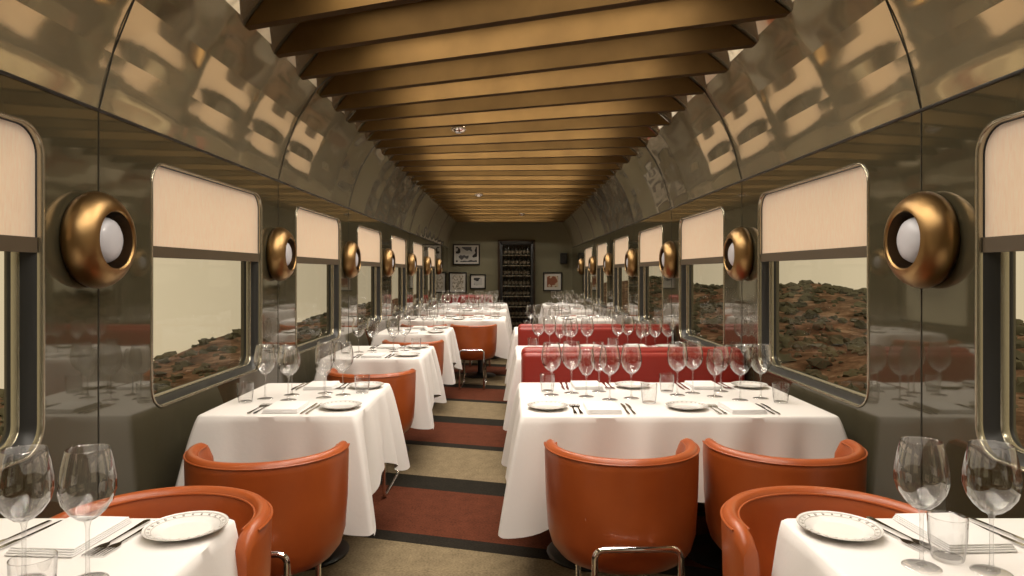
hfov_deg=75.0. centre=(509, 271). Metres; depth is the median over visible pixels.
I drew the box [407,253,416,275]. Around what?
wall sconce
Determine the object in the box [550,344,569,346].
folded napkin
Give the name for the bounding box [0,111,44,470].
window
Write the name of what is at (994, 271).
window
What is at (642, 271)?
window
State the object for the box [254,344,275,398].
wine glass
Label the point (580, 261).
wall sconce
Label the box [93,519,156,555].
fork
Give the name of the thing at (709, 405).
fork
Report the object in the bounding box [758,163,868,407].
window
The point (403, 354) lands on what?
bread plate
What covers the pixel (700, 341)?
wine glass
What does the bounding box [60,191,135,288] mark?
wall sconce
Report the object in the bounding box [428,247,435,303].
window
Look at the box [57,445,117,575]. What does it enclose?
wine glass
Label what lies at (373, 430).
dining table
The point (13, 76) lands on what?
trim
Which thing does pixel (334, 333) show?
window
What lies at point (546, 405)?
bread plate
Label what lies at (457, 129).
recessed light
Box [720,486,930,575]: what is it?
dining chair
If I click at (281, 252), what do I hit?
wall sconce
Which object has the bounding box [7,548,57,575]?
water tumbler
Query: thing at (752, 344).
wine glass
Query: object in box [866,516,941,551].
fork
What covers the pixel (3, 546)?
table knife
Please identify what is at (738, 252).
wall sconce
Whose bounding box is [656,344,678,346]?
bread plate
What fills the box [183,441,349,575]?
dining chair
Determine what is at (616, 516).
dining chair
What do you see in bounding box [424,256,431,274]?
wall sconce
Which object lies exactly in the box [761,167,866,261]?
roller blind
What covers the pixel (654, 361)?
bench
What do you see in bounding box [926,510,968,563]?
water tumbler
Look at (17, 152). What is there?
roller blind
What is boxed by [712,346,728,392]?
wine glass
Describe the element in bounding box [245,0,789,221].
ceiling
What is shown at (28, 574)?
wine glass
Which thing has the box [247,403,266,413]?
fork
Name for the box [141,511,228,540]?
bread plate
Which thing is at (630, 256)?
wall sconce
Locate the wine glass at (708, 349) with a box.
[706,349,723,396]
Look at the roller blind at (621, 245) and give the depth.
8.86 m
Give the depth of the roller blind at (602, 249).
10.70 m
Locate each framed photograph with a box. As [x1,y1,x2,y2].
[449,272,466,292]
[453,244,479,264]
[470,274,485,288]
[543,272,561,290]
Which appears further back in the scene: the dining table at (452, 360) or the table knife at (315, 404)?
the dining table at (452, 360)
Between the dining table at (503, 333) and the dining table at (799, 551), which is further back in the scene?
the dining table at (503, 333)
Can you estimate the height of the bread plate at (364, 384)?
0.018 m
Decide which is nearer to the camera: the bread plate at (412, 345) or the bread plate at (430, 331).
the bread plate at (412, 345)
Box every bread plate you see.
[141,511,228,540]
[320,400,361,409]
[349,381,383,388]
[395,352,419,356]
[406,344,428,347]
[427,330,443,332]
[433,326,449,328]
[527,400,567,410]
[579,344,601,346]
[615,381,649,388]
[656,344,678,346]
[665,400,707,410]
[731,381,767,388]
[796,511,883,540]
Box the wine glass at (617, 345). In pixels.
[599,345,620,399]
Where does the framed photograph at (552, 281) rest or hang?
attached to the wall at (552, 239)
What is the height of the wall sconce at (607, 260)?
0.334 m
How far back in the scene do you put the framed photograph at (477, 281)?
15.49 m
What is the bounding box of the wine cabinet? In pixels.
[500,241,532,329]
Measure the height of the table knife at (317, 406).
0.003 m
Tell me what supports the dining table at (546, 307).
on the floor
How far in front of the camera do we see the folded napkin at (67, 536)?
1.47 m
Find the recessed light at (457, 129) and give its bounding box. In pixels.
[451,126,466,133]
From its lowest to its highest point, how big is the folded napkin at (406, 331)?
0.016 m
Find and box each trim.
[0,0,447,499]
[498,240,534,323]
[572,0,1023,508]
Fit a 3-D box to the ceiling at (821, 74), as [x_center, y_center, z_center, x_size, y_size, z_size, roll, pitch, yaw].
[1.240,-0.935,6.550,0.420,0.730,17.900,0,0,0]
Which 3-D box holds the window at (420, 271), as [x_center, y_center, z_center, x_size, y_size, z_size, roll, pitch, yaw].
[-1.498,0.055,10.575,0.105,1.024,1.204,0,0,0]
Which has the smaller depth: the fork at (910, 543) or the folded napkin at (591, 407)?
the fork at (910, 543)
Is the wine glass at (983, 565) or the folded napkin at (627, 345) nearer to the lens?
the wine glass at (983, 565)
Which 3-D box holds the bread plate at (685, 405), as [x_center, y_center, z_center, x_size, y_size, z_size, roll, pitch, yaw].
[0.775,0.590,2.930,0.181,0.018,0.181,0,0,0]
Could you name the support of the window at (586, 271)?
in the wall at (890, 154)
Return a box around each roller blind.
[0,119,36,252]
[153,167,258,261]
[297,209,338,264]
[358,227,379,266]
[392,237,405,267]
[413,243,422,267]
[428,248,434,268]
[585,248,591,268]
[597,243,606,267]
[614,237,627,267]
[640,227,661,266]
[681,209,722,264]
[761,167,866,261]
[983,118,1023,252]
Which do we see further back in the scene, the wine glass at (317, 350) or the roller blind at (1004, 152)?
the wine glass at (317, 350)
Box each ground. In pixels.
[0,291,428,439]
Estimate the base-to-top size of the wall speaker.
0.256 m
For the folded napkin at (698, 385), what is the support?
on the dining table at (801, 430)
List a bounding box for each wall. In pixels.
[0,74,447,517]
[448,222,571,323]
[572,72,1023,517]
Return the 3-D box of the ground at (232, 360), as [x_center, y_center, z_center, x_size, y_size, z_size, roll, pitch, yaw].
[-18.900,7.876,67.000,34.000,9.897,150.000,0,0,0]
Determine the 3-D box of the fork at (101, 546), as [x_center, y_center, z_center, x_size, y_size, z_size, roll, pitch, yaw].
[-0.880,0.596,1.503,0.024,0.003,0.206,0,0,6]
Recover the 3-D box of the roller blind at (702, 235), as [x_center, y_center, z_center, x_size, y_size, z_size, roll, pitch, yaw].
[1.468,-0.252,5.115,0.014,0.384,1.174,0,0,0]
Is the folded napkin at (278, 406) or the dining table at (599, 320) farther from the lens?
the dining table at (599, 320)
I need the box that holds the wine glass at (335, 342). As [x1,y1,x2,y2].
[333,342,353,394]
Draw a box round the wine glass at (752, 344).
[750,344,771,398]
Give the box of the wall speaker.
[560,253,566,263]
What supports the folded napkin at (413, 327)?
on the dining table at (452, 360)
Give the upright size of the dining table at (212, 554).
0.750 m
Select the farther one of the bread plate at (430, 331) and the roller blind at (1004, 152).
the bread plate at (430, 331)
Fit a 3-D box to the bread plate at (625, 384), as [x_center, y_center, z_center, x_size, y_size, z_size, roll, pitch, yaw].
[0.635,0.590,3.470,0.181,0.018,0.181,0,0,0]
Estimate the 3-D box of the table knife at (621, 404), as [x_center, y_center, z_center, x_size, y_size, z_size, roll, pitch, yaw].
[0.503,0.596,2.912,0.015,0.003,0.225,0,0,2]
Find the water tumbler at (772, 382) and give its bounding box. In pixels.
[772,382,789,402]
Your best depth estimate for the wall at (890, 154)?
2.45 m
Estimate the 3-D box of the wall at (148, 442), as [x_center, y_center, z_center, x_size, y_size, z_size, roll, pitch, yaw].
[-1.510,0.390,6.550,0.120,1.920,17.900,0,0,0]
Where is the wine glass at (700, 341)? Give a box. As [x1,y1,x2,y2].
[682,341,702,392]
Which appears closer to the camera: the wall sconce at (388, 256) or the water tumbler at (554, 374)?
the water tumbler at (554, 374)
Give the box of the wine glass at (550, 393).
[541,343,561,394]
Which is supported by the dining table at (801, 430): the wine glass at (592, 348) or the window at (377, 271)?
the wine glass at (592, 348)
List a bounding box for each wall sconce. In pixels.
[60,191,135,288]
[266,227,296,280]
[343,241,360,277]
[383,248,394,276]
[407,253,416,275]
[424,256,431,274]
[436,258,441,274]
[578,258,583,274]
[588,256,595,274]
[603,253,612,275]
[625,248,636,276]
[659,241,676,277]
[723,227,753,280]
[884,191,959,288]
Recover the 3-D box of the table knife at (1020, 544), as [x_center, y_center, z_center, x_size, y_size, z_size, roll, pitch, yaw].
[1.108,0.596,1.507,0.015,0.003,0.225,0,0,-12]
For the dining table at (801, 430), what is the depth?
2.76 m
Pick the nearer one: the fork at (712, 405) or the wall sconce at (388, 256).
the fork at (712, 405)
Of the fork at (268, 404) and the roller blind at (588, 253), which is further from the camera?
the roller blind at (588, 253)
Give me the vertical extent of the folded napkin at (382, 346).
0.016 m
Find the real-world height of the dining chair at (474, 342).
0.734 m
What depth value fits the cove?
3.03 m
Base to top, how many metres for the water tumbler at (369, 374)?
0.088 m
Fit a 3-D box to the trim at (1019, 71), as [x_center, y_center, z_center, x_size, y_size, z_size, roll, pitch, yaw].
[1.241,0.024,6.550,0.427,2.652,17.900,0,0,0]
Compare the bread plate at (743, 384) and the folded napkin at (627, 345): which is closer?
the bread plate at (743, 384)
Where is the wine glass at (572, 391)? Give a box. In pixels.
[562,341,581,392]
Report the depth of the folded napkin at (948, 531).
1.49 m
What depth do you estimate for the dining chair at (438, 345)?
5.94 m
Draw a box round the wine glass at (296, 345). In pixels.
[277,345,299,400]
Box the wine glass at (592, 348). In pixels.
[591,348,606,391]
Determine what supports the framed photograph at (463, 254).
attached to the wall at (552, 239)
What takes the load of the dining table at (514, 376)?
on the floor
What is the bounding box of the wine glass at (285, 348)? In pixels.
[283,348,299,394]
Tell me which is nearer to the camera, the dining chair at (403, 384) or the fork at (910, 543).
the fork at (910, 543)
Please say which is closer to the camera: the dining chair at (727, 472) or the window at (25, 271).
the window at (25, 271)
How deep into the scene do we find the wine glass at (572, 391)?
3.29 m
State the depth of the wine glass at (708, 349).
3.21 m
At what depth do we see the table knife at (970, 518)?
1.55 m
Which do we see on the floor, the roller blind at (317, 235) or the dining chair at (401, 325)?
the dining chair at (401, 325)
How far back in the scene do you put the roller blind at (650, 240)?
6.97 m
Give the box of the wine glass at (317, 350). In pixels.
[315,350,332,397]
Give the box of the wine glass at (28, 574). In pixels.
[0,445,54,575]
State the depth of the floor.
3.78 m
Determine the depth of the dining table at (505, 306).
11.87 m
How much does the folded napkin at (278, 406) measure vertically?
0.016 m
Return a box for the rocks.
[158,292,864,371]
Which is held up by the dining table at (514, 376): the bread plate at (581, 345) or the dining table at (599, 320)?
the bread plate at (581, 345)
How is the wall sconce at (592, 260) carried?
attached to the wall at (890, 154)
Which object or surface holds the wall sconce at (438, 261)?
attached to the wall at (148, 442)
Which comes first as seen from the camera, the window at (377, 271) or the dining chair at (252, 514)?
the dining chair at (252, 514)
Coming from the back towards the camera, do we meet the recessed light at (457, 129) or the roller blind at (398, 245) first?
the roller blind at (398, 245)
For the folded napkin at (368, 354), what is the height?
0.016 m
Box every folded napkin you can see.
[4,515,131,557]
[262,401,308,413]
[303,381,339,389]
[360,352,386,357]
[376,344,399,348]
[403,330,419,333]
[411,326,426,328]
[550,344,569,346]
[570,381,603,389]
[582,401,622,413]
[625,344,647,346]
[684,381,722,389]
[717,401,767,413]
[892,512,1017,552]
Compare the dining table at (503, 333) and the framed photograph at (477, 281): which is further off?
the framed photograph at (477, 281)
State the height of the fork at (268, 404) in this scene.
0.003 m
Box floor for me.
[291,330,722,575]
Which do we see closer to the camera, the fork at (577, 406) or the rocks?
the fork at (577, 406)
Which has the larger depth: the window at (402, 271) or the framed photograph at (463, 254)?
the framed photograph at (463, 254)
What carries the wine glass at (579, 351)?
on the dining table at (801, 430)
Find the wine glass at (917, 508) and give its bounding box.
[893,437,950,574]
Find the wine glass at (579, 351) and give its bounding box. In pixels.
[578,351,594,396]
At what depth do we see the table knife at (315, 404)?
2.91 m
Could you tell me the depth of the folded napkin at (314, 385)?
3.42 m
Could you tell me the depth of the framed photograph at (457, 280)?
15.49 m
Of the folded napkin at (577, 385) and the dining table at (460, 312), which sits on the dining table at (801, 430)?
the folded napkin at (577, 385)
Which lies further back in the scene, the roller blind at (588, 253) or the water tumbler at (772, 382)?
the roller blind at (588, 253)
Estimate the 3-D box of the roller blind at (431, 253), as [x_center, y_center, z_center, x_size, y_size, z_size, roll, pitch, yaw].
[-1.468,-0.252,12.395,0.014,0.384,1.174,0,0,0]
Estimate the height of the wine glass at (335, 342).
0.256 m
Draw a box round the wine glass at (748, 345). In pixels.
[729,345,751,400]
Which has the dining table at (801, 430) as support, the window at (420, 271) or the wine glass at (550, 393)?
the wine glass at (550, 393)
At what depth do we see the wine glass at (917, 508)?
1.35 m
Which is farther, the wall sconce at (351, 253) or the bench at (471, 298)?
the bench at (471, 298)
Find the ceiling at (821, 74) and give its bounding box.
[562,0,1023,246]
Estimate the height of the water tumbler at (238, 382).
0.088 m
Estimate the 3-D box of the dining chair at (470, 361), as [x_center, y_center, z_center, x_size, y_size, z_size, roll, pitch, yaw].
[-0.429,0.982,9.685,0.562,0.734,0.527,0,0,-1]
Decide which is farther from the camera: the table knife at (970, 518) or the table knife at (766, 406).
the table knife at (766, 406)
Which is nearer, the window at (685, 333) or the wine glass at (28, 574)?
the wine glass at (28, 574)
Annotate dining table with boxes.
[0,518,237,575]
[175,383,409,571]
[314,346,446,451]
[371,327,461,404]
[397,316,510,377]
[418,309,511,359]
[433,303,511,331]
[498,383,847,571]
[503,346,678,430]
[505,327,517,383]
[538,304,583,323]
[545,309,597,323]
[553,316,616,323]
[771,518,1023,575]
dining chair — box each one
[51,486,272,575]
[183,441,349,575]
[326,368,415,496]
[382,339,443,374]
[400,324,447,326]
[450,324,496,388]
[461,314,498,366]
[544,438,699,575]
[702,438,867,549]
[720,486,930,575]
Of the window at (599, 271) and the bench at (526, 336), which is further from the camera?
the window at (599, 271)
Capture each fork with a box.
[81,519,149,555]
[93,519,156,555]
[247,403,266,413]
[253,403,271,413]
[574,404,583,413]
[707,404,721,413]
[710,404,727,413]
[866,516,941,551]
[882,528,929,551]
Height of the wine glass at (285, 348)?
0.226 m
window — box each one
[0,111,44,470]
[151,163,261,407]
[296,206,340,353]
[357,225,381,330]
[391,235,406,317]
[413,242,423,308]
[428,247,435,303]
[584,247,591,303]
[596,242,606,308]
[613,235,628,317]
[638,225,662,323]
[679,206,723,346]
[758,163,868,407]
[975,110,1023,472]
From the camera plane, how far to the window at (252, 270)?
3.76 m
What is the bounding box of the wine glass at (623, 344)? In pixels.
[621,344,641,398]
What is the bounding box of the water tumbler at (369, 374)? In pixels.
[354,374,369,392]
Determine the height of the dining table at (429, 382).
0.750 m
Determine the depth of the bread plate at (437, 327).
7.06 m
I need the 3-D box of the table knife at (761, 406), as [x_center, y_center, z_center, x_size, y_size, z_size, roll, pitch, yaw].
[1.112,0.596,2.912,0.015,0.003,0.225,0,0,2]
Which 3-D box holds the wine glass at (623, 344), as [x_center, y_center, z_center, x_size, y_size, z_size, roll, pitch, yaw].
[0.575,0.471,3.163,0.100,0.256,0.100,0,0,-31]
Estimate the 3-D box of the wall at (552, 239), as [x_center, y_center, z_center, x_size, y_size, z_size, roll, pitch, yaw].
[0.000,0.000,15.550,3.100,2.700,0.100,0,0,0]
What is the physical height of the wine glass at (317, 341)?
0.256 m
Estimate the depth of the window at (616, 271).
9.32 m
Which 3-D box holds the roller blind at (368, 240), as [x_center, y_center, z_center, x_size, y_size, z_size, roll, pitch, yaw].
[-1.468,-0.252,6.935,0.014,0.384,1.174,0,0,0]
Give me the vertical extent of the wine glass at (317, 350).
0.226 m
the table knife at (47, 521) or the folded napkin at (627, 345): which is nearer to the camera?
the table knife at (47, 521)
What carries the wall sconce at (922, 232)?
attached to the wall at (890, 154)
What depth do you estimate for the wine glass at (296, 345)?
3.11 m
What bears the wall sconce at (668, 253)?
attached to the wall at (890, 154)
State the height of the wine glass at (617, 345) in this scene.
0.256 m
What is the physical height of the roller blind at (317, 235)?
0.384 m
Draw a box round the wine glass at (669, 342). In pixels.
[667,342,687,395]
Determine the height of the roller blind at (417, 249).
0.384 m
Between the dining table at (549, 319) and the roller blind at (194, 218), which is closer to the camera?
the roller blind at (194, 218)
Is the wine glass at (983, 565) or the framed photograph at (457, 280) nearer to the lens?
the wine glass at (983, 565)
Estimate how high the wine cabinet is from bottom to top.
2.048 m
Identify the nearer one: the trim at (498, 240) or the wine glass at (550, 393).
the wine glass at (550, 393)
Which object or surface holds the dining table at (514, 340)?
on the floor
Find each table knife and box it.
[0,520,51,543]
[0,520,61,549]
[300,403,317,413]
[305,403,320,413]
[620,403,629,413]
[625,403,635,413]
[755,403,774,413]
[760,403,779,413]
[969,517,1023,541]
[970,521,1023,547]
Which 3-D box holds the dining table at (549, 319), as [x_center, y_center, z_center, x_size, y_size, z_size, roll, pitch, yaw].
[0.967,0.975,10.480,0.890,0.750,1.016,0,0,0]
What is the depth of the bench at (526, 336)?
5.84 m
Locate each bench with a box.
[441,295,492,302]
[518,324,671,345]
[521,347,743,511]
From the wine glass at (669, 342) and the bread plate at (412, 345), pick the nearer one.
the wine glass at (669, 342)
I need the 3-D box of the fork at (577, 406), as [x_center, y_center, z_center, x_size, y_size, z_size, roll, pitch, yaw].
[0.300,0.596,2.907,0.024,0.003,0.206,0,0,-1]
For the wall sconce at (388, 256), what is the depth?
7.64 m
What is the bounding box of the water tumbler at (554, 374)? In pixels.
[540,374,554,390]
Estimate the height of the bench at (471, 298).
0.885 m
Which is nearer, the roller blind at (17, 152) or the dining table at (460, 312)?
the roller blind at (17, 152)
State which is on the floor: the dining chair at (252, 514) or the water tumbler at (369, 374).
the dining chair at (252, 514)
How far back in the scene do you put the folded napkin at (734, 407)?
2.87 m
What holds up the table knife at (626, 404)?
on the dining table at (801, 430)
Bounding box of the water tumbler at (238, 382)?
[237,382,253,401]
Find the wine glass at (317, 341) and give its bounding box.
[315,341,335,392]
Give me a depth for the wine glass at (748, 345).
3.12 m
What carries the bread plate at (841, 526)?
on the dining table at (799, 551)
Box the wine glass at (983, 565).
[961,440,1022,575]
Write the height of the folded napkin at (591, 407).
0.016 m

